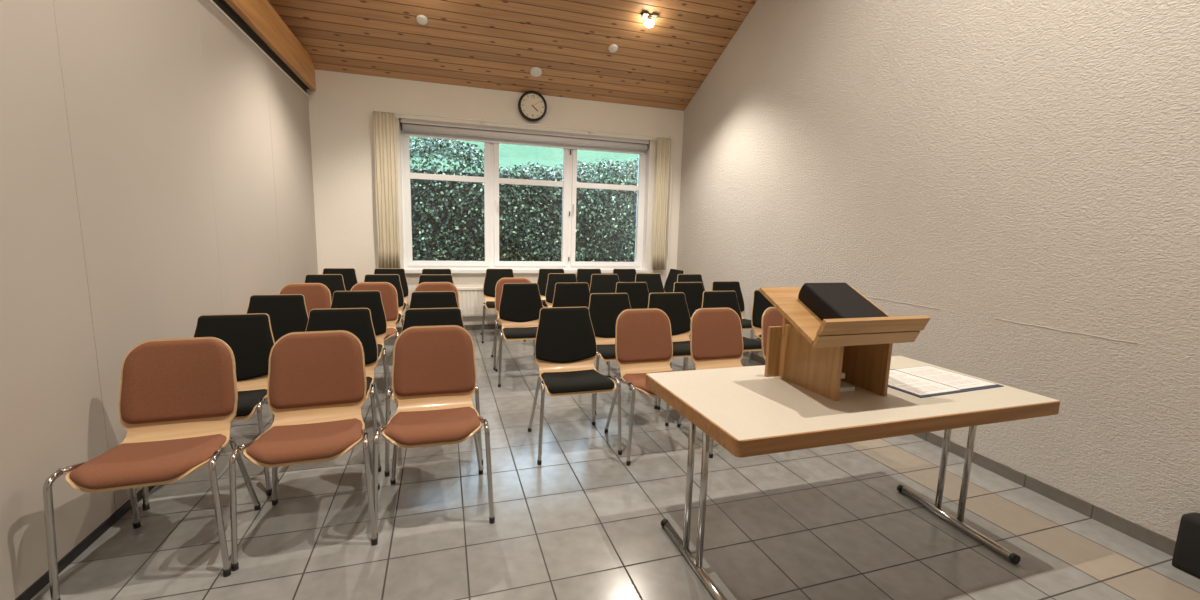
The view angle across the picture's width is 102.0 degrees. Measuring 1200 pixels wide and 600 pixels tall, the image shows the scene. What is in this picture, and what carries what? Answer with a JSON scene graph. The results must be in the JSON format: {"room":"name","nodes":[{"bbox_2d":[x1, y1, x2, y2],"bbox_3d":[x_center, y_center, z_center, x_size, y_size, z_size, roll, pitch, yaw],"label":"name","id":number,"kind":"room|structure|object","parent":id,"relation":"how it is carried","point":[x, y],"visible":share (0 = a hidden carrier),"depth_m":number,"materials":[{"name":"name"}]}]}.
{"room":"lecture room","nodes":[
{"label":"lecture room","id":0,"kind":"room"},
{"bbox_2d":[0,0,317,599],"bbox_3d":[-2.061,-0.332,1.674,0.085,2.735,8.400,-1,9,-18],"label":"wall","id":1,"kind":"structure","parent":0,"point":[156,176],"depth_m":2.15,"materials":[{"name":"paint"}]},
{"bbox_2d":[15,485,155,599],"bbox_3d":[-2.058,1.000,1.876,0.016,0.042,8.400,-1,9,-18],"label":"baseboard","id":2,"kind":"structure","parent":1,"relation":"attached to","point":[37,586],"depth_m":1.94,"materials":[{"name":"black"}]},
{"bbox_2d":[209,0,308,96],"bbox_3d":[-1.992,-1.687,1.492,0.026,0.017,8.400,-1,9,-18],"label":"trim","id":3,"kind":"structure","parent":1,"relation":"attached to","point":[211,1],"depth_m":3.83,"materials":[{"name":"white paint"}]},
{"bbox_2d":[212,0,308,92],"bbox_3d":[-2.037,-1.734,1.470,0.088,0.080,8.400,-1,9,-18],"label":"trim","id":4,"kind":"structure","parent":1,"relation":"attached to","point":[218,3],"depth_m":3.96,"materials":[{"name":"grey"}]},
{"bbox_2d":[307,69,683,326],"bbox_3d":[-1.056,-1.273,6.468,5.140,3.300,0.280,-1,9,-18],"label":"wall","id":5,"kind":"structure","parent":0,"point":[341,106],"depth_m":5.81,"materials":[{"name":"white paint"}]},
{"bbox_2d":[396,324,501,332],"bbox_3d":[-1.123,0.347,6.543,4.660,0.068,0.020,-1,9,-18],"label":"baseboard","id":6,"kind":"structure","parent":5,"relation":"attached to","point":[486,326],"depth_m":6.38,"materials":[{"name":"grey tile"}]},
{"bbox_2d":[456,287,543,315],"bbox_3d":[-0.917,0.104,6.511,2.310,0.570,0.114,-1,9,-18],"label":"radiator","id":7,"kind":"object","parent":5,"relation":"attached to","point":[471,299],"visible":0.16,"depth_m":6.22,"materials":[{"name":"white metal"}]},
{"bbox_2d":[400,120,645,268],"bbox_3d":[-0.908,-1.321,6.511,3.240,1.800,0.153,-1,9,-18],"label":"window","id":8,"kind":"structure","parent":5,"relation":"in","point":[491,180],"depth_m":6.44,"materials":[{"name":"white plastic"}]},
{"bbox_2d":[401,118,648,154],"bbox_3d":[-0.860,-2.104,6.313,3.200,0.188,0.093,-1,9,-18],"label":"roller blind","id":9,"kind":"object","parent":8,"relation":"attached to","point":[411,127],"visible":1,"depth_m":6.24,"materials":[{"name":"white fabric"}]},
{"bbox_2d":[373,108,672,138],"bbox_3d":[-0.812,-2.217,6.191,3.790,0.070,0.121,-1,9,-18],"label":"rail","id":10,"kind":"object","parent":5,"relation":"attached to","point":[374,109],"visible":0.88,"depth_m":6.06,"materials":[{"name":"white metal"}]},
{"bbox_2d":[373,111,399,267],"bbox_3d":[-2.511,-1.265,5.730,0.245,1.815,0.029,-1,9,-18],"label":"curtain","id":11,"kind":"object","parent":10,"relation":"hanging from","point":[385,145],"visible":0.93,"depth_m":5.72,"materials":[{"name":"beige fabric"}]},
{"bbox_2d":[652,137,670,269],"bbox_3d":[0.858,-1.330,6.815,0.206,1.815,0.029,-1,9,-18],"label":"curtain","id":12,"kind":"object","parent":10,"relation":"hanging from","point":[663,144],"visible":1,"depth_m":6.81,"materials":[{"name":"beige fabric"}]},
{"bbox_2d":[398,117,650,268],"bbox_3d":[-0.883,-1.312,6.434,3.250,1.805,0.129,-1,9,-18],"label":"trim","id":13,"kind":"structure","parent":5,"relation":"attached to","point":[647,174],"depth_m":6.78,"materials":[{"name":"white paint"}]},
{"bbox_2d":[404,268,648,272],"bbox_3d":[-0.900,-0.393,6.541,3.280,0.045,0.220,-1,9,-18],"label":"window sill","id":14,"kind":"structure","parent":5,"relation":"attached to","point":[407,270],"depth_m":6.32,"materials":[{"name":"white"}]},
{"bbox_2d":[518,91,546,121],"bbox_3d":[-0.855,-2.456,6.170,0.366,0.366,0.069,-1,9,-18],"label":"wall clock","id":15,"kind":"object","parent":5,"relation":"attached to","point":[532,106],"visible":1,"depth_m":6.15,"materials":[{"name":"black"}]},
{"bbox_2d":[267,0,756,110],"bbox_3d":[0.310,-2.969,2.153,5.120,2.136,8.800,-1,9,-18],"label":"ceiling","id":16,"kind":"structure","parent":0,"point":[488,44],"depth_m":5.32,"materials":[{"name":"brown wood"}]},
{"bbox_2d":[31,329,1199,599],"bbox_3d":[-0.929,1.066,2.200,7.800,0.120,8.500,-1,9,-18],"label":"floor","id":17,"kind":"structure","parent":0,"point":[832,522],"depth_m":2.21,"materials":[{"name":"tile"}]},
{"bbox_2d":[43,337,260,599],"bbox_3d":[-1.714,0.606,1.917,0.515,0.832,0.495,-2,9,-20],"label":"chair","id":18,"kind":"object","parent":17,"relation":"on","point":[178,397],"visible":1,"depth_m":2.00,"materials":[{"name":"brown fabric"}]},
{"bbox_2d":[69,434,225,488],"bbox_3d":[-1.685,0.598,1.840,0.405,0.053,0.335,-2,9,-20],"label":"seat cushion","id":19,"kind":"object","parent":18,"relation":"on","point":[148,463],"depth_m":1.76,"materials":[{"name":"brown fabric"}]},
{"bbox_2d":[120,339,234,423],"bbox_3d":[-1.771,0.340,2.052,0.386,0.331,0.093,-2,9,-20],"label":"cushion","id":20,"kind":"object","parent":18,"relation":"on","point":[163,381],"depth_m":2.05,"materials":[{"name":"brown fabric"}]},
{"bbox_2d":[142,313,274,510],"bbox_3d":[-1.924,0.519,2.484,0.515,0.833,0.493,-1,9,-18],"label":"chair","id":21,"kind":"object","parent":17,"relation":"on","point":[250,338],"visible":0.48,"depth_m":2.62,"materials":[{"name":"black fabric"}]},
{"bbox_2d":[194,314,273,380],"bbox_3d":[-1.974,0.259,2.621,0.403,0.353,0.095,-1,9,-18],"label":"cushion","id":22,"kind":"object","parent":21,"relation":"on","point":[250,338],"depth_m":2.63,"materials":[{"name":"black fabric"}]},
{"bbox_2d":[235,389,266,416],"bbox_3d":[-1.900,0.510,2.408,0.400,0.047,0.339,-1,9,-18],"label":"seat cushion","id":23,"kind":"object","parent":21,"relation":"on","point":[248,400],"depth_m":2.39,"materials":[{"name":"black fabric"}]},
{"bbox_2d":[246,294,308,341],"bbox_3d":[-2.191,0.404,3.240,0.515,0.833,0.493,-1,9,-18],"label":"chair","id":24,"kind":"object","parent":17,"relation":"on","point":[288,313],"visible":0.27,"depth_m":3.38,"materials":[{"name":"black fabric"}]},
{"bbox_2d":[229,330,379,570],"bbox_3d":[-1.248,0.589,2.119,0.515,0.832,0.495,-2,9,-20],"label":"chair","id":25,"kind":"object","parent":17,"relation":"on","point":[317,383],"visible":0.99,"depth_m":2.20,"materials":[{"name":"brown fabric"}]},
{"bbox_2d":[246,418,362,464],"bbox_3d":[-1.220,0.581,2.042,0.405,0.053,0.335,-2,9,-20],"label":"seat cushion","id":26,"kind":"object","parent":25,"relation":"on","point":[294,444],"depth_m":1.96,"materials":[{"name":"brown fabric"}]},
{"bbox_2d":[269,332,364,408],"bbox_3d":[-1.305,0.323,2.254,0.386,0.331,0.093,-2,9,-20],"label":"cushion","id":27,"kind":"object","parent":25,"relation":"on","point":[308,370],"depth_m":2.25,"materials":[{"name":"brown fabric"}]},
{"bbox_2d":[279,283,331,315],"bbox_3d":[-2.414,0.301,3.927,0.515,0.832,0.495,-1,9,-18],"label":"chair","id":28,"kind":"object","parent":17,"relation":"on","point":[317,295],"visible":0.22,"depth_m":4.08,"materials":[{"name":"brown fabric"}]},
{"bbox_2d":[304,274,345,301],"bbox_3d":[-2.678,0.187,4.675,0.515,0.833,0.493,-1,9,-18],"label":"chair","id":29,"kind":"object","parent":17,"relation":"on","point":[334,282],"visible":0.22,"depth_m":4.82,"materials":[{"name":"black fabric"}]},
{"bbox_2d":[272,308,384,481],"bbox_3d":[-1.496,0.493,2.747,0.515,0.833,0.493,-1,8,-16],"label":"chair","id":30,"kind":"object","parent":17,"relation":"on","point":[358,321],"visible":0.43,"depth_m":2.90,"materials":[{"name":"black fabric"}]},
{"bbox_2d":[306,309,376,364],"bbox_3d":[-1.540,0.233,2.886,0.403,0.353,0.095,-1,8,-16],"label":"cushion","id":31,"kind":"object","parent":30,"relation":"on","point":[358,322],"depth_m":2.90,"materials":[{"name":"black fabric"}]},
{"bbox_2d":[323,268,357,290],"bbox_3d":[-2.907,0.080,5.381,0.515,0.833,0.493,-1,9,-18],"label":"chair","id":32,"kind":"object","parent":17,"relation":"on","point":[349,274],"visible":0.19,"depth_m":5.54,"materials":[{"name":"black fabric"}]},
{"bbox_2d":[330,290,392,414],"bbox_3d":[-1.787,0.372,3.537,0.515,0.833,0.493,-1,8,-17],"label":"chair","id":33,"kind":"object","parent":17,"relation":"on","point":[372,300],"visible":0.33,"depth_m":3.69,"materials":[{"name":"black fabric"}]},
{"bbox_2d":[331,291,385,334],"bbox_3d":[-1.833,0.113,3.675,0.403,0.353,0.095,-1,8,-17],"label":"cushion","id":34,"kind":"object","parent":33,"relation":"on","point":[372,300],"depth_m":3.69,"materials":[{"name":"black fabric"}]},
{"bbox_2d":[350,282,398,339],"bbox_3d":[-1.935,0.286,4.123,0.515,0.832,0.495,-1,8,-17],"label":"chair","id":35,"kind":"object","parent":17,"relation":"on","point":[389,295],"visible":0.38,"depth_m":4.28,"materials":[{"name":"brown fabric"}]},
{"bbox_2d":[351,283,397,320],"bbox_3d":[-1.982,0.020,4.261,0.386,0.331,0.093,-1,8,-17],"label":"cushion","id":36,"kind":"object","parent":35,"relation":"on","point":[389,295],"depth_m":4.28,"materials":[{"name":"brown fabric"}]},
{"bbox_2d":[364,274,403,326],"bbox_3d":[-2.171,0.180,4.817,0.515,0.833,0.493,-1,8,-17],"label":"chair","id":37,"kind":"object","parent":17,"relation":"on","point":[394,279],"visible":0.29,"depth_m":4.98,"materials":[{"name":"black fabric"}]},
{"bbox_2d":[364,275,403,306],"bbox_3d":[-2.218,-0.080,4.955,0.403,0.353,0.095,-1,8,-17],"label":"cushion","id":38,"kind":"object","parent":37,"relation":"on","point":[394,280],"depth_m":4.98,"materials":[{"name":"black fabric"}]},
{"bbox_2d":[374,268,408,310],"bbox_3d":[-2.403,0.073,5.522,0.515,0.833,0.493,-1,8,-16],"label":"chair","id":39,"kind":"object","parent":17,"relation":"on","point":[400,271],"visible":0.34,"depth_m":5.68,"materials":[{"name":"black fabric"}]},
{"bbox_2d":[374,269,407,296],"bbox_3d":[-2.447,-0.186,5.661,0.403,0.353,0.095,-1,8,-16],"label":"cushion","id":40,"kind":"object","parent":39,"relation":"on","point":[401,272],"depth_m":5.68,"materials":[{"name":"black fabric"}]},
{"bbox_2d":[397,291,458,407],"bbox_3d":[-1.232,0.375,3.622,0.515,0.833,0.493,-1,9,-18],"label":"chair","id":41,"kind":"object","parent":17,"relation":"on","point":[419,299],"visible":0.2,"depth_m":3.76,"materials":[{"name":"black fabric"}]},
{"bbox_2d":[409,292,457,308],"bbox_3d":[-1.282,0.116,3.759,0.403,0.353,0.095,-1,9,-18],"label":"cushion","id":42,"kind":"object","parent":41,"relation":"on","point":[418,299],"depth_m":3.76,"materials":[{"name":"black fabric"}]},
{"bbox_2d":[372,325,494,537],"bbox_3d":[-0.784,0.574,2.310,0.515,0.832,0.495,-1,8,-17],"label":"chair","id":43,"kind":"object","parent":17,"relation":"on","point":[434,375],"visible":1,"depth_m":2.40,"materials":[{"name":"brown fabric"}]},
{"bbox_2d":[384,407,479,445],"bbox_3d":[-0.760,0.566,2.231,0.405,0.053,0.335,-1,8,-17],"label":"seat cushion","id":44,"kind":"object","parent":43,"relation":"on","point":[436,427],"depth_m":2.14,"materials":[{"name":"brown fabric"}]},
{"bbox_2d":[394,327,474,395],"bbox_3d":[-0.830,0.308,2.448,0.386,0.331,0.093,-1,8,-17],"label":"cushion","id":45,"kind":"object","parent":43,"relation":"on","point":[429,361],"depth_m":2.44,"materials":[{"name":"brown fabric"}]},
{"bbox_2d":[384,307,482,476],"bbox_3d":[-0.969,0.493,2.844,0.515,0.833,0.493,-1,9,-18],"label":"chair","id":46,"kind":"object","parent":17,"relation":"on","point":[414,316],"visible":0.23,"depth_m":2.95,"materials":[{"name":"black fabric"}]},
{"bbox_2d":[402,308,463,331],"bbox_3d":[-1.018,0.233,2.981,0.403,0.353,0.095,-1,9,-18],"label":"cushion","id":47,"kind":"object","parent":46,"relation":"on","point":[414,316],"depth_m":2.98,"materials":[{"name":"black fabric"}]},
{"bbox_2d":[418,274,453,284],"bbox_3d":[-1.660,0.176,4.940,0.515,0.833,0.493,-1,9,-18],"label":"chair","id":48,"kind":"object","parent":17,"relation":"on","point":[444,277],"visible":0.11,"depth_m":5.08,"materials":[{"name":"black fabric"}]},
{"bbox_2d":[414,282,459,307],"bbox_3d":[-1.427,0.280,4.255,0.515,0.832,0.495,-1,9,-18],"label":"chair","id":49,"kind":"object","parent":17,"relation":"on","point":[424,286],"visible":0.18,"depth_m":4.40,"materials":[{"name":"brown fabric"}]},
{"bbox_2d":[481,269,525,342],"bbox_3d":[-1.192,0.053,5.891,0.515,0.833,0.493,-1,9,-18],"label":"chair","id":50,"kind":"object","parent":17,"relation":"on","point":[492,276],"visible":0.48,"depth_m":5.98,"materials":[{"name":"black fabric"}]},
{"bbox_2d":[483,269,513,296],"bbox_3d":[-1.241,-0.207,6.029,0.403,0.353,0.095,-1,9,-18],"label":"cushion","id":51,"kind":"object","parent":50,"relation":"on","point":[492,276],"depth_m":5.99,"materials":[{"name":"black fabric"}]},
{"bbox_2d":[491,277,534,369],"bbox_3d":[-0.825,0.212,4.844,0.515,0.832,0.495,-1,9,-18],"label":"chair","id":52,"kind":"object","parent":17,"relation":"on","point":[498,289],"visible":0.25,"depth_m":4.92,"materials":[{"name":"brown fabric"}]},
{"bbox_2d":[496,278,530,310],"bbox_3d":[-0.874,-0.054,4.981,0.386,0.331,0.093,-1,9,-18],"label":"cushion","id":53,"kind":"object","parent":52,"relation":"on","point":[499,285],"depth_m":4.94,"materials":[{"name":"brown fabric"}]},
{"bbox_2d":[495,283,542,386],"bbox_3d":[-0.679,0.286,4.351,0.515,0.833,0.493,-1,9,-18],"label":"chair","id":54,"kind":"object","parent":17,"relation":"on","point":[520,305],"visible":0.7,"depth_m":4.46,"materials":[{"name":"black fabric"}]},
{"bbox_2d":[503,327,537,338],"bbox_3d":[-0.654,0.277,4.276,0.400,0.047,0.339,-1,9,-18],"label":"seat cushion","id":55,"kind":"object","parent":54,"relation":"on","point":[508,332],"depth_m":4.14,"materials":[{"name":"black fabric"}]},
{"bbox_2d":[499,283,542,321],"bbox_3d":[-0.728,0.026,4.489,0.403,0.353,0.095,-1,9,-18],"label":"cushion","id":56,"kind":"object","parent":54,"relation":"on","point":[519,302],"depth_m":4.48,"materials":[{"name":"black fabric"}]},
{"bbox_2d":[537,268,563,306],"bbox_3d":[-0.568,0.038,6.113,0.515,0.833,0.493,-1,9,-18],"label":"chair","id":57,"kind":"object","parent":17,"relation":"on","point":[542,280],"visible":0.32,"depth_m":6.20,"materials":[{"name":"black fabric"}]},
{"bbox_2d":[537,269,563,295],"bbox_3d":[-0.617,-0.222,6.250,0.403,0.353,0.095,-1,9,-18],"label":"cushion","id":58,"kind":"object","parent":57,"relation":"on","point":[542,280],"depth_m":6.21,"materials":[{"name":"black fabric"}]},
{"bbox_2d":[545,273,576,306],"bbox_3d":[-0.381,0.135,5.466,0.515,0.833,0.493,-1,9,-18],"label":"chair","id":59,"kind":"object","parent":17,"relation":"on","point":[553,278],"visible":0.23,"depth_m":5.57,"materials":[{"name":"black fabric"}]},
{"bbox_2d":[528,307,621,464],"bbox_3d":[-0.173,0.489,3.016,0.515,0.833,0.493,-1,9,-18],"label":"chair","id":60,"kind":"object","parent":17,"relation":"on","point":[565,341],"visible":1,"depth_m":3.11,"materials":[{"name":"black fabric"}]},
{"bbox_2d":[535,307,595,362],"bbox_3d":[-0.223,0.230,3.154,0.403,0.353,0.095,-1,9,-18],"label":"cushion","id":61,"kind":"object","parent":60,"relation":"on","point":[564,334],"depth_m":3.15,"materials":[{"name":"black fabric"}]},
{"bbox_2d":[541,369,614,393],"bbox_3d":[-0.149,0.480,2.941,0.400,0.047,0.339,-1,9,-18],"label":"seat cushion","id":62,"kind":"object","parent":60,"relation":"on","point":[582,381],"depth_m":2.84,"materials":[{"name":"black fabric"}]},
{"bbox_2d":[552,282,609,374],"bbox_3d":[-0.212,0.275,4.512,0.515,0.833,0.493,-1,9,-18],"label":"chair","id":63,"kind":"object","parent":17,"relation":"on","point":[576,294],"visible":0.31,"depth_m":4.64,"materials":[{"name":"black fabric"}]},
{"bbox_2d":[553,283,589,307],"bbox_3d":[-0.262,0.016,4.649,0.403,0.353,0.095,-1,9,-18],"label":"cushion","id":64,"kind":"object","parent":63,"relation":"on","point":[565,294],"depth_m":4.64,"materials":[{"name":"black fabric"}]},
{"bbox_2d":[576,269,600,288],"bbox_3d":[-0.089,0.029,6.267,0.515,0.833,0.493,-1,9,-18],"label":"chair","id":65,"kind":"object","parent":17,"relation":"on","point":[583,275],"visible":0.18,"depth_m":6.39,"materials":[{"name":"black fabric"}]},
{"bbox_2d":[589,274,618,293],"bbox_3d":[0.113,0.139,5.532,0.515,0.833,0.493,-1,9,-18],"label":"chair","id":66,"kind":"object","parent":17,"relation":"on","point":[600,283],"visible":0.2,"depth_m":5.66,"materials":[{"name":"black fabric"}]},
{"bbox_2d":[588,293,657,414],"bbox_3d":[0.132,0.387,3.791,0.515,0.833,0.493,-1,9,-18],"label":"chair","id":67,"kind":"object","parent":17,"relation":"on","point":[604,308],"visible":0.47,"depth_m":3.90,"materials":[{"name":"black fabric"}]},
{"bbox_2d":[597,344,615,358],"bbox_3d":[0.156,0.378,3.715,0.400,0.047,0.339,-1,9,-18],"label":"seat cushion","id":68,"kind":"object","parent":67,"relation":"on","point":[605,351],"depth_m":3.57,"materials":[{"name":"black fabric"}]},
{"bbox_2d":[589,293,630,337],"bbox_3d":[0.083,0.128,3.928,0.403,0.353,0.095,-1,9,-18],"label":"cushion","id":69,"kind":"object","parent":67,"relation":"on","point":[604,308],"depth_m":3.91,"materials":[{"name":"black fabric"}]},
{"bbox_2d":[613,269,635,281],"bbox_3d":[0.387,0.019,6.420,0.515,0.833,0.493,-1,9,-18],"label":"chair","id":70,"kind":"object","parent":17,"relation":"on","point":[624,275],"visible":0.18,"depth_m":6.56,"materials":[{"name":"black fabric"}]},
{"bbox_2d":[607,282,670,366],"bbox_3d":[0.373,0.264,4.700,0.515,0.833,0.493,-1,9,-18],"label":"chair","id":71,"kind":"object","parent":17,"relation":"on","point":[638,293],"visible":0.23,"depth_m":4.84,"materials":[{"name":"black fabric"}]},
{"bbox_2d":[616,282,648,308],"bbox_3d":[0.324,0.004,4.838,0.403,0.353,0.095,-1,9,-18],"label":"cushion","id":72,"kind":"object","parent":71,"relation":"on","point":[638,293],"depth_m":4.84,"materials":[{"name":"black fabric"}]},
{"bbox_2d":[635,273,664,293],"bbox_3d":[0.644,0.118,5.775,0.515,0.833,0.493,-1,9,-18],"label":"chair","id":73,"kind":"object","parent":17,"relation":"on","point":[653,280],"visible":0.19,"depth_m":5.92,"materials":[{"name":"black fabric"}]},
{"bbox_2d":[604,308,702,465],"bbox_3d":[0.336,0.501,3.034,0.515,0.832,0.495,-1,9,-18],"label":"chair","id":74,"kind":"object","parent":17,"relation":"on","point":[643,337],"visible":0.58,"depth_m":3.15,"materials":[{"name":"brown fabric"}]},
{"bbox_2d":[617,310,671,362],"bbox_3d":[0.286,0.235,3.171,0.386,0.331,0.093,-1,9,-18],"label":"cushion","id":75,"kind":"object","parent":74,"relation":"on","point":[643,336],"depth_m":3.17,"materials":[{"name":"brown fabric"}]},
{"bbox_2d":[623,370,673,394],"bbox_3d":[0.361,0.492,2.956,0.405,0.053,0.335,-1,9,-18],"label":"seat cushion","id":76,"kind":"object","parent":74,"relation":"on","point":[637,380],"depth_m":2.90,"materials":[{"name":"brown fabric"}]},
{"bbox_2d":[648,292,690,409],"bbox_3d":[0.619,0.381,3.927,0.515,0.833,0.493,-1,9,-18],"label":"chair","id":77,"kind":"object","parent":17,"relation":"on","point":[674,304],"visible":0.5,"depth_m":4.07,"materials":[{"name":"black fabric"}]},
{"bbox_2d":[648,293,690,335],"bbox_3d":[0.570,0.121,4.064,0.403,0.353,0.095,-1,9,-18],"label":"cushion","id":78,"kind":"object","parent":77,"relation":"on","point":[674,305],"depth_m":4.07,"materials":[{"name":"black fabric"}]},
{"bbox_2d":[673,341,690,355],"bbox_3d":[0.643,0.371,3.851,0.400,0.047,0.339,-1,9,-18],"label":"seat cushion","id":79,"kind":"object","parent":77,"relation":"on","point":[680,348],"depth_m":3.72,"materials":[{"name":"black fabric"}]},
{"bbox_2d":[664,269,683,292],"bbox_3d":[0.855,-0.001,6.652,0.493,0.833,0.515,-2,9,-26],"label":"chair","id":80,"kind":"object","parent":17,"relation":"on","point":[671,279],"visible":0.24,"depth_m":6.75,"materials":[{"name":"black fabric"}]},
{"bbox_2d":[673,282,703,370],"bbox_3d":[0.966,0.258,4.849,0.515,0.833,0.493,-1,9,-18],"label":"chair","id":81,"kind":"object","parent":17,"relation":"on","point":[693,291],"visible":0.23,"depth_m":4.99,"materials":[{"name":"black fabric"}]},
{"bbox_2d":[674,282,703,316],"bbox_3d":[0.916,-0.001,4.987,0.403,0.353,0.095,-1,9,-18],"label":"cushion","id":82,"kind":"object","parent":81,"relation":"on","point":[693,291],"depth_m":4.99,"materials":[{"name":"black fabric"}]},
{"bbox_2d":[677,274,704,290],"bbox_3d":[1.160,0.123,5.837,0.515,0.833,0.493,-1,9,-18],"label":"chair","id":83,"kind":"object","parent":17,"relation":"on","point":[681,277],"visible":0.2,"depth_m":5.98,"materials":[{"name":"black fabric"}]},
{"bbox_2d":[677,307,742,457],"bbox_3d":[0.838,0.497,3.154,0.515,0.832,0.495,-1,9,-18],"label":"chair","id":84,"kind":"object","parent":17,"relation":"on","point":[716,338],"visible":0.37,"depth_m":3.28,"materials":[{"name":"brown fabric"}]},
{"bbox_2d":[692,309,742,359],"bbox_3d":[0.789,0.231,3.292,0.386,0.331,0.093,-1,9,-18],"label":"cushion","id":85,"kind":"object","parent":84,"relation":"on","point":[716,333],"depth_m":3.29,"materials":[{"name":"brown fabric"}]},
{"bbox_2d":[694,291,761,369],"bbox_3d":[1.111,0.362,4.147,0.515,0.833,0.493,-1,8,-17],"label":"chair","id":86,"kind":"object","parent":17,"relation":"on","point":[711,299],"visible":0.34,"depth_m":4.27,"materials":[{"name":"black fabric"}]},
{"bbox_2d":[702,291,741,325],"bbox_3d":[1.064,0.102,4.286,0.403,0.353,0.095,-1,8,-17],"label":"cushion","id":87,"kind":"object","parent":86,"relation":"on","point":[711,299],"depth_m":4.29,"materials":[{"name":"black fabric"}]},
{"bbox_2d":[743,337,761,349],"bbox_3d":[1.133,0.353,4.071,0.400,0.047,0.339,-1,8,-17],"label":"seat cushion","id":88,"kind":"object","parent":86,"relation":"on","point":[748,344],"depth_m":3.96,"materials":[{"name":"black fabric"}]},
{"bbox_2d":[712,281,751,329],"bbox_3d":[1.400,0.241,5.052,0.515,0.833,0.493,-1,8,-17],"label":"chair","id":89,"kind":"object","parent":17,"relation":"on","point":[716,285],"visible":0.38,"depth_m":5.20,"materials":[{"name":"black fabric"}]},
{"bbox_2d":[712,281,743,311],"bbox_3d":[1.354,-0.019,5.190,0.403,0.353,0.095,-1,8,-17],"label":"cushion","id":90,"kind":"object","parent":89,"relation":"on","point":[716,285],"depth_m":5.21,"materials":[{"name":"black fabric"}]},
{"bbox_2d":[744,290,773,366],"bbox_3d":[1.615,0.348,4.341,0.515,0.833,0.493,-1,9,-18],"label":"chair","id":91,"kind":"object","parent":17,"relation":"on","point":[760,303],"visible":0.12,"depth_m":4.42,"materials":[{"name":"black fabric"}]},
{"bbox_2d":[752,290,773,327],"bbox_3d":[1.565,0.088,4.478,0.403,0.353,0.095,-1,9,-18],"label":"cushion","id":92,"kind":"object","parent":91,"relation":"on","point":[760,303],"depth_m":4.43,"materials":[{"name":"black fabric"}]},
{"bbox_2d":[761,307,782,359],"bbox_3d":[1.357,0.491,3.290,0.515,0.832,0.495,-1,9,-18],"label":"chair","id":93,"kind":"object","parent":17,"relation":"on","point":[771,316],"visible":0.07,"depth_m":3.38,"materials":[{"name":"brown fabric"}]},
{"bbox_2d":[645,356,1059,599],"bbox_3d":[1.002,0.713,2.083,1.482,0.712,0.724,-1,9,-18],"label":"folding table","id":94,"kind":"object","parent":17,"relation":"on","point":[747,412],"visible":0.87,"depth_m":1.84,"materials":[{"name":"beige laminate"}]},
{"bbox_2d":[759,286,930,400],"bbox_3d":[0.922,0.166,1.951,0.475,0.404,0.450,-1,9,-18],"label":"lectern","id":95,"kind":"object","parent":94,"relation":"on","point":[807,351],"visible":0.87,"depth_m":1.92,"materials":[{"name":"brown wood"}]},
{"bbox_2d":[798,283,888,320],"bbox_3d":[0.930,0.034,1.866,0.208,0.178,0.269,-1,9,-18],"label":"bible","id":96,"kind":"object","parent":95,"relation":"on","point":[826,300],"visible":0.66,"depth_m":1.85,"materials":[{"name":"black leather"}]},
{"bbox_2d":[888,365,1003,397],"bbox_3d":[1.439,0.352,2.151,0.510,0.006,0.332,-2,9,-21],"label":"open folder","id":97,"kind":"object","parent":94,"relation":"on","point":[920,381],"visible":0.84,"depth_m":2.11,"materials":[{"name":"white paper"}]},
{"bbox_2d":[1172,512,1199,578],"bbox_3d":[2.505,1.033,1.810,0.100,0.235,0.480,-1,8,-15],"label":"box","id":98,"kind":"object","parent":17,"relation":"on","point":[1186,556],"visible":1,"depth_m":1.99,"materials":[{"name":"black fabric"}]},
{"bbox_2d":[676,0,1199,540],"bbox_3d":[2.316,-1.497,2.920,0.150,4.920,8.419,-1,8,-15],"label":"wall","id":99,"kind":"structure","parent":0,"point":[1033,162],"depth_m":2.78,"materials":[{"name":"paint"}]},
{"bbox_2d":[743,351,1175,555],"bbox_3d":[2.181,0.905,3.239,0.019,0.068,8.409,-1,8,-15],"label":"baseboard","id":100,"kind":"structure","parent":99,"relation":"attached to","point":[1149,537],"depth_m":2.49,"materials":[{"name":"grey tile"}]},
{"bbox_2d":[865,296,1138,343],"bbox_3d":[2.230,0.077,3.023,0.007,0.010,1.702,-1,8,-15],"label":"trim","id":101,"kind":"structure","parent":99,"relation":"attached to","point":[865,296],"depth_m":2.58,"materials":[{"name":"beige paint"}]},
{"label":"outside","id":102,"kind":"structure","parent":0,"visible":0},
{"bbox_3d":[-0.844,-0.405,12.617,22.000,0.100,10.920,-1,9,-18],"label":"floor","id":103,"kind":"structure","parent":102,"visible":0},
{"bbox_2d":[409,136,637,261],"bbox_3d":[-0.838,-1.292,8.302,12.001,2.871,1.161,-1,9,-18],"label":"hedge","id":104,"kind":"object","parent":103,"relation":"on","point":[447,216],"visible":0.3,"depth_m":7.74,"materials":[{"name":"green plant"}]},
{"bbox_2d":[410,136,637,181],"bbox_3d":[-1.114,-3.196,13.287,24.000,5.220,8.700,-1,9,-18],"label":"bank","id":105,"kind":"object","parent":103,"relation":"on","point":[510,155],"visible":0.02,"depth_m":11.79,"materials":[{"name":"green plant"}]},
{"bbox_3d":[-2.095,-2.930,1.271,0.040,1.890,8.400,-1,9,-18],"label":"wall","id":106,"kind":"structure","parent":0,"visible":0},
{"bbox_2d":[225,0,315,90],"bbox_3d":[-2.021,-1.917,1.448,0.252,0.290,8.400,-1,9,-18],"label":"trim","id":107,"kind":"structure","parent":106,"relation":"attached to","point":[263,14],"depth_m":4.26,"materials":[{"name":"brown wood"}]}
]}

